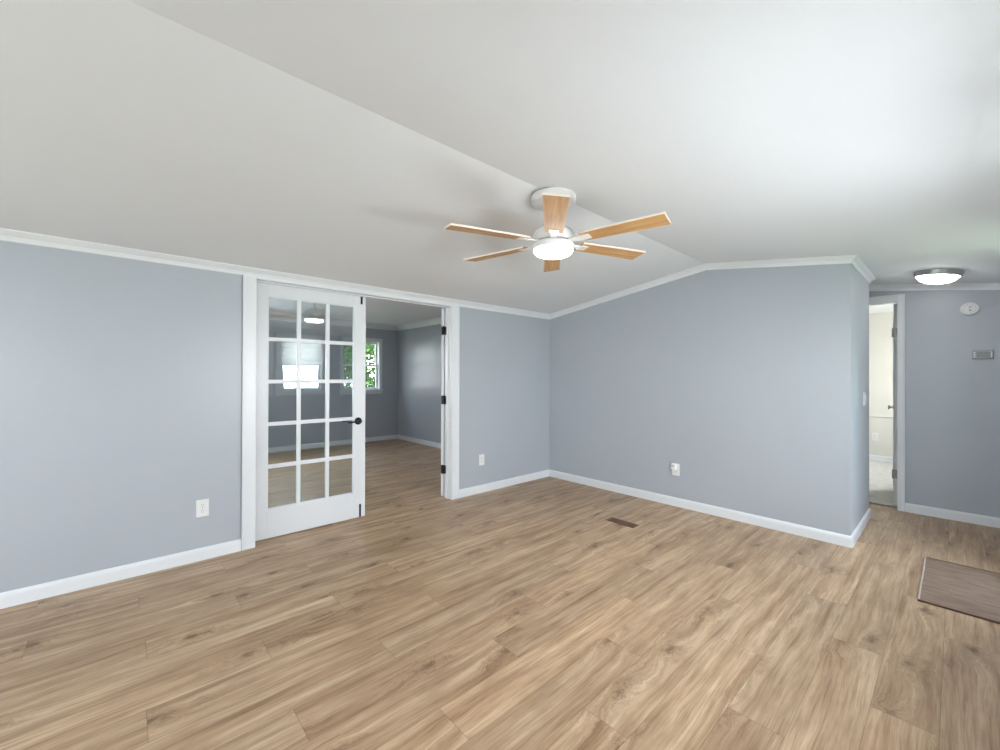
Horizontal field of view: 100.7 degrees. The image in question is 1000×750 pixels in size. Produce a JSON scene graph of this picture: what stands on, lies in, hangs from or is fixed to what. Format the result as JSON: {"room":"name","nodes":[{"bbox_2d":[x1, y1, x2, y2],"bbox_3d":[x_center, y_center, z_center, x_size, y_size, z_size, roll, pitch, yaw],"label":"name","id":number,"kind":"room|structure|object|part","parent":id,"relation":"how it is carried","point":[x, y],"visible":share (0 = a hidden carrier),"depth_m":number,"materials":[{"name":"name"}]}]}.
{"room":"empty living room","nodes":[
{"label":"empty living room","id":0,"kind":"room"},
{"bbox_2d":[0,240,549,592],"bbox_3d":[-2.248,0.123,2.876,7.946,2.360,0.120,0,0,-42],"label":"wall","id":1,"kind":"structure","parent":0,"point":[121,378],"depth_m":2.69,"materials":[{"name":"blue paint"}]},
{"bbox_2d":[196,498,208,517],"bbox_3d":[-2.098,0.939,2.924,0.074,0.120,0.009,0,0,-42],"label":"wall outlet","id":2,"kind":"object","parent":1,"relation":"attached to","point":[202,506],"visible":1,"depth_m":2.92,"materials":[{"name":"white plastic"}]},
{"bbox_2d":[0,470,548,608],"bbox_3d":[-2.249,1.260,2.784,7.831,0.086,0.014,0,0,-42],"label":"baseboard","id":3,"kind":"structure","parent":1,"relation":"attached to","point":[15,597],"depth_m":2.68,"materials":[{"name":"white paint"}]},
{"bbox_2d":[0,228,549,318],"bbox_3d":[-2.233,-0.778,2.781,7.831,0.065,0.042,0,0,-42],"label":"trim","id":4,"kind":"structure","parent":1,"relation":"attached to","point":[9,235],"depth_m":2.96,"materials":[{"name":"white paint"}]},
{"bbox_2d":[255,282,365,540],"bbox_3d":[-1.587,0.287,3.534,0.902,2.016,0.159,0,0,-42],"label":"door","id":5,"kind":"structure","parent":1,"relation":"in","point":[270,522],"depth_m":3.48,"materials":[{"name":"white paint"}]},
{"bbox_2d":[241,274,459,550],"bbox_3d":[-1.230,0.249,3.811,2.010,2.120,0.134,0,0,-42],"label":"door frame","id":6,"kind":"structure","parent":1,"relation":"attached to","point":[448,310],"depth_m":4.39,"materials":[{"name":"white paint"}]},
{"bbox_2d":[441,309,444,495],"bbox_3d":[-0.385,0.296,4.837,0.159,2.016,0.928,0,0,33],"label":"door","id":7,"kind":"structure","parent":1,"relation":"in","point":[443,310],"depth_m":4.47,"materials":[{"name":"white paint"}]},
{"bbox_2d":[479,454,483,465],"bbox_3d":[-0.204,0.951,4.647,0.074,0.120,0.009,0,0,-42],"label":"wall outlet","id":8,"kind":"object","parent":1,"relation":"attached to","point":[481,457],"visible":1,"depth_m":4.64,"materials":[{"name":"white plastic"}]},
{"bbox_2d":[268,320,397,446],"bbox_3d":[-3.962,0.132,7.065,4.846,2.360,0.140,0,0,-42],"label":"wall","id":9,"kind":"structure","parent":0,"point":[381,410],"depth_m":7.56,"materials":[{"name":"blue paint"}]},
{"bbox_2d":[268,434,397,452],"bbox_3d":[-3.914,1.269,7.004,4.846,0.086,0.014,0,0,-42],"label":"baseboard","id":10,"kind":"structure","parent":9,"relation":"attached to","point":[388,437],"depth_m":7.62,"materials":[{"name":"white paint"}]},
{"bbox_2d":[269,313,397,330],"bbox_3d":[-3.882,-0.985,6.985,4.846,0.104,0.085,0,0,-42],"label":"trim","id":11,"kind":"structure","parent":9,"relation":"attached to","point":[278,317],"depth_m":7.59,"materials":[{"name":"white paint"}]},
{"bbox_2d":[339,336,382,394],"bbox_3d":[-2.735,-0.178,8.143,0.880,1.105,0.175,0,0,-42],"label":"window","id":12,"kind":"structure","parent":9,"relation":"in","point":[377,389],"depth_m":8.27,"materials":[{"name":"white paint"}]},
{"bbox_2d":[265,283,444,324],"bbox_3d":[-2.586,-1.091,5.538,5.116,0.115,4.272,0,0,-42],"label":"ceiling","id":13,"kind":"structure","parent":0,"point":[379,311],"depth_m":6.69,"materials":[{"name":"white paint"}]},
{"bbox_2d":[398,324,441,443],"bbox_3d":[-0.738,0.143,7.210,0.120,2.360,4.262,0,0,-42],"label":"wall","id":14,"kind":"structure","parent":0,"point":[419,349],"depth_m":8.00,"materials":[{"name":"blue paint"}]},
{"bbox_2d":[397,317,441,330],"bbox_3d":[-0.763,-0.975,7.094,0.085,0.104,4.122,0,0,-42],"label":"trim","id":15,"kind":"structure","parent":14,"relation":"attached to","point":[435,321],"depth_m":7.92,"materials":[{"name":"white paint"}]},
{"bbox_2d":[398,434,440,448],"bbox_3d":[-0.744,1.280,7.110,0.014,0.086,4.122,0,0,-42],"label":"baseboard","id":16,"kind":"structure","parent":14,"relation":"attached to","point":[411,439],"depth_m":7.96,"materials":[{"name":"white paint"}]},
{"bbox_2d":[0,0,999,313],"bbox_3d":[-0.385,-0.988,1.799,9.542,0.415,4.220,0,0,-42],"label":"ceiling","id":17,"kind":"structure","parent":0,"point":[338,140],"depth_m":1.66,"materials":[{"name":"white paint"}]},
{"bbox_2d":[444,187,670,271],"bbox_3d":[0.317,-0.883,2.460,1.275,0.368,1.301,0,0,-42],"label":"ceiling fan","id":18,"kind":"object","parent":17,"relation":"hanging from","point":[553,241],"visible":1,"depth_m":2.34,"materials":[{"name":"brown wood"}]},
{"bbox_3d":[-0.064,-0.788,2.292,0.470,0.009,0.122,0,8,-24],"label":"blade","id":19,"kind":"part","parent":18,"relation":"part of","materials":[{"name":"brown wood"}]},
{"bbox_3d":[-0.019,-0.786,2.705,0.470,0.009,0.122,0,8,36],"label":"blade","id":20,"kind":"part","parent":18,"relation":"part of","materials":[{"name":"brown wood"}]},
{"bbox_3d":[0.361,-0.784,2.872,0.122,0.009,0.470,-8,-1,6],"label":"blade","id":21,"kind":"part","parent":18,"relation":"part of","materials":[{"name":"brown wood"}]},
{"bbox_2d":[534,244,572,259],"bbox_3d":[0.316,-0.721,2.459,0.232,0.044,0.232,0,0,-42],"label":"diffuser","id":22,"kind":"object","parent":18,"relation":"attached to","point":[545,251],"depth_m":2.39,"materials":[{"name":"white glass"}]},
{"bbox_3d":[0.271,-0.787,2.047,0.122,0.009,0.470,8,1,6],"label":"blade","id":23,"kind":"part","parent":18,"relation":"part of","materials":[{"name":"brown wood"}]},
{"bbox_3d":[0.696,-0.784,2.627,0.470,0.009,0.122,0,-8,-24],"label":"blade","id":24,"kind":"part","parent":18,"relation":"part of","materials":[{"name":"brown wood"}]},
{"bbox_3d":[0.651,-0.786,2.214,0.470,0.009,0.122,0,-8,36],"label":"blade","id":25,"kind":"part","parent":18,"relation":"part of","materials":[{"name":"brown wood"}]},
{"bbox_2d":[913,269,964,283],"bbox_3d":[3.600,-0.807,3.404,0.292,0.120,0.290,0,0,-28],"label":"ceiling light","id":26,"kind":"object","parent":17,"relation":"attached to","point":[928,276],"visible":1,"depth_m":3.33,"materials":[{"name":"white glass"}]},
{"bbox_2d":[0,439,999,749],"bbox_3d":[-0.680,1.347,4.417,12.650,0.092,8.492,0,0,-42],"label":"floor","id":27,"kind":"structure","parent":0,"point":[521,616],"depth_m":2.07,"materials":[{"name":"brown wood"}]},
{"bbox_2d":[606,517,638,527],"bbox_3d":[1.090,1.314,3.694,0.100,0.005,0.270,0,0,-42],"label":"floor vent","id":28,"kind":"object","parent":27,"relation":"in","point":[612,519],"visible":1,"depth_m":3.69,"materials":[{"name":"brown metal"}]},
{"bbox_2d":[917,557,999,623],"bbox_3d":[2.913,1.313,2.527,0.864,0.011,0.482,0,0,-42],"label":"doormat","id":29,"kind":"object","parent":27,"relation":"on","point":[971,591],"visible":1,"depth_m":2.53,"materials":[{"name":"beige fabric"}]},
{"bbox_2d":[549,263,868,535],"bbox_3d":[2.046,0.130,4.647,1.019,2.386,3.037,0,0,-42],"label":"wall","id":30,"kind":"structure","parent":0,"point":[753,382],"depth_m":3.82,"materials":[{"name":"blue paint"}]},
{"bbox_2d":[672,463,679,475],"bbox_3d":[1.772,0.953,4.178,0.009,0.120,0.074,0,0,-42],"label":"wall outlet","id":31,"kind":"object","parent":30,"relation":"attached to","point":[676,472],"visible":0.87,"depth_m":4.16,"materials":[{"name":"white plastic"}]},
{"bbox_2d":[671,463,676,469],"bbox_3d":[1.746,0.919,4.165,0.048,0.056,0.048,0,0,-42],"label":"plug","id":32,"kind":"object","parent":31,"relation":"attached to","point":[673,465],"visible":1,"depth_m":4.15,"materials":[{"name":"white plastic"}]},
{"bbox_2d":[550,255,856,318],"bbox_3d":[1.671,-0.896,4.278,0.042,0.336,3.079,0,0,-42],"label":"trim","id":33,"kind":"structure","parent":30,"relation":"attached to","point":[844,259],"depth_m":3.88,"materials":[{"name":"white paint"}]},
{"bbox_2d":[549,469,870,547],"bbox_3d":[2.046,1.280,4.638,1.047,0.086,3.051,0,0,-42],"label":"baseboard","id":34,"kind":"structure","parent":30,"relation":"attached to","point":[796,529],"depth_m":3.79,"materials":[{"name":"white paint"}]},
{"bbox_2d":[851,256,875,283],"bbox_3d":[3.084,-0.885,3.512,1.103,0.060,0.042,0,0,-42],"label":"trim","id":35,"kind":"structure","parent":30,"relation":"attached to","point":[857,263],"depth_m":3.46,"materials":[{"name":"white paint"}]},
{"bbox_2d":[863,392,865,405],"bbox_3d":[3.211,0.208,3.647,0.116,0.120,0.012,0,0,-42],"label":"light switch","id":36,"kind":"object","parent":30,"relation":"attached to","point":[864,393],"visible":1,"depth_m":3.62,"materials":[{"name":"white plastic"}]},
{"bbox_2d":[869,312,892,456],"bbox_3d":[5.569,0.182,6.808,0.118,2.320,3.620,0,0,-42],"label":"wall","id":37,"kind":"structure","parent":0,"point":[880,324],"depth_m":6.38,"materials":[{"name":"paint"}]},
{"bbox_2d":[872,433,877,440],"bbox_3d":[5.818,0.957,6.433,0.009,0.120,0.074,0,0,-42],"label":"wall outlet","id":38,"kind":"object","parent":37,"relation":"attached to","point":[874,435],"visible":1,"depth_m":6.43,"materials":[{"name":"white plastic"}]},
{"bbox_2d":[869,455,892,462],"bbox_3d":[5.509,1.287,6.767,0.014,0.086,3.400,0,0,-42],"label":"baseboard","id":39,"kind":"structure","parent":37,"relation":"attached to","point":[871,457],"depth_m":6.37,"materials":[{"name":"white paint"}]},
{"bbox_2d":[869,415,892,417],"bbox_3d":[5.511,0.642,6.769,0.014,0.030,3.400,0,0,-42],"label":"trim","id":40,"kind":"structure","parent":37,"relation":"attached to","point":[869,415],"depth_m":6.38,"materials":[{"name":"beige paint"}]},
{"bbox_2d":[869,303,896,313],"bbox_3d":[4.496,-1.025,5.833,3.108,0.120,3.620,0,0,-42],"label":"ceiling","id":41,"kind":"structure","parent":0,"point":[884,308],"depth_m":5.99,"materials":[{"name":"white paint"}]},
{"bbox_2d":[869,290,999,517],"bbox_3d":[3.171,0.118,4.972,0.120,2.420,4.070,0,0,-42],"label":"wall","id":42,"kind":"structure","parent":0,"point":[952,398],"depth_m":3.81,"materials":[{"name":"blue paint"}]},
{"bbox_2d":[869,301,896,305],"bbox_3d":[3.684,0.298,4.407,0.120,2.060,0.818,0,0,-42],"label":"trim","id":43,"kind":"structure","parent":42,"relation":"attached to","point":[891,302],"depth_m":4.18,"materials":[{"name":"white paint"}]},
{"bbox_2d":[869,501,896,507],"bbox_3d":[3.709,1.320,4.431,0.030,0.016,0.790,0,0,-42],"label":"threshold","id":44,"kind":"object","parent":42,"relation":"attached to","point":[876,503],"depth_m":4.21,"materials":[{"name":"silver metal"}]},
{"bbox_2d":[869,294,904,511],"bbox_3d":[3.626,0.268,4.366,0.021,2.118,0.920,0,0,-42],"label":"trim","id":45,"kind":"structure","parent":42,"relation":"attached to","point":[900,298],"depth_m":4.05,"materials":[{"name":"white paint"}]},
{"bbox_2d":[888,304,896,504],"bbox_3d":[4.228,0.297,4.463,0.086,2.025,0.767,0,0,44],"label":"door","id":46,"kind":"structure","parent":42,"relation":"in","point":[894,329],"depth_m":4.18,"materials":[{"name":"white paint"}]},
{"bbox_3d":[4.249,0.297,4.448,0.035,2.025,0.760,0,0,44],"label":"panel","id":47,"kind":"part","parent":46,"relation":"part of","materials":[{"name":"white paint"}]},
{"bbox_2d":[869,283,999,290],"bbox_3d":[3.074,-0.889,4.966,0.042,0.336,3.950,0,0,-42],"label":"trim","id":48,"kind":"structure","parent":42,"relation":"attached to","point":[960,286],"depth_m":3.87,"materials":[{"name":"white paint"}]},
{"bbox_2d":[905,503,999,527],"bbox_3d":[3.077,1.285,4.968,0.014,0.086,3.950,0,0,-42],"label":"baseboard","id":49,"kind":"structure","parent":42,"relation":"attached to","point":[983,520],"depth_m":3.79,"materials":[{"name":"white paint"}]},
{"bbox_2d":[960,302,980,315],"bbox_3d":[4.211,-0.593,3.712,0.044,0.124,0.124,0,0,-42],"label":"smoke detector","id":50,"kind":"object","parent":42,"relation":"attached to","point":[969,308],"visible":1,"depth_m":3.70,"materials":[{"name":"white plastic"}]},
{"bbox_2d":[972,350,992,358],"bbox_3d":[4.264,-0.181,3.662,0.028,0.080,0.122,0,0,-42],"label":"thermostat","id":51,"kind":"object","parent":42,"relation":"attached to","point":[976,354],"visible":1,"depth_m":3.65,"materials":[{"name":"grey plastic"}]},
{"label":"outside","id":52,"kind":"structure","parent":0,"visible":0},
{"bbox_3d":[0.162,1.788,3.525,55.000,0.050,55.000,0,0,-42],"label":"ground","id":53,"kind":"structure","parent":52,"visible":0},
{"bbox_2d":[344,344,374,387],"bbox_3d":[-4.226,-0.565,12.836,3.474,4.705,3.664,0,0,30],"label":"tree","id":54,"kind":"object","parent":53,"relation":"on","point":[369,382],"visible":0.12,"depth_m":11.99,"materials":[{"name":"green plant"}]}
]}

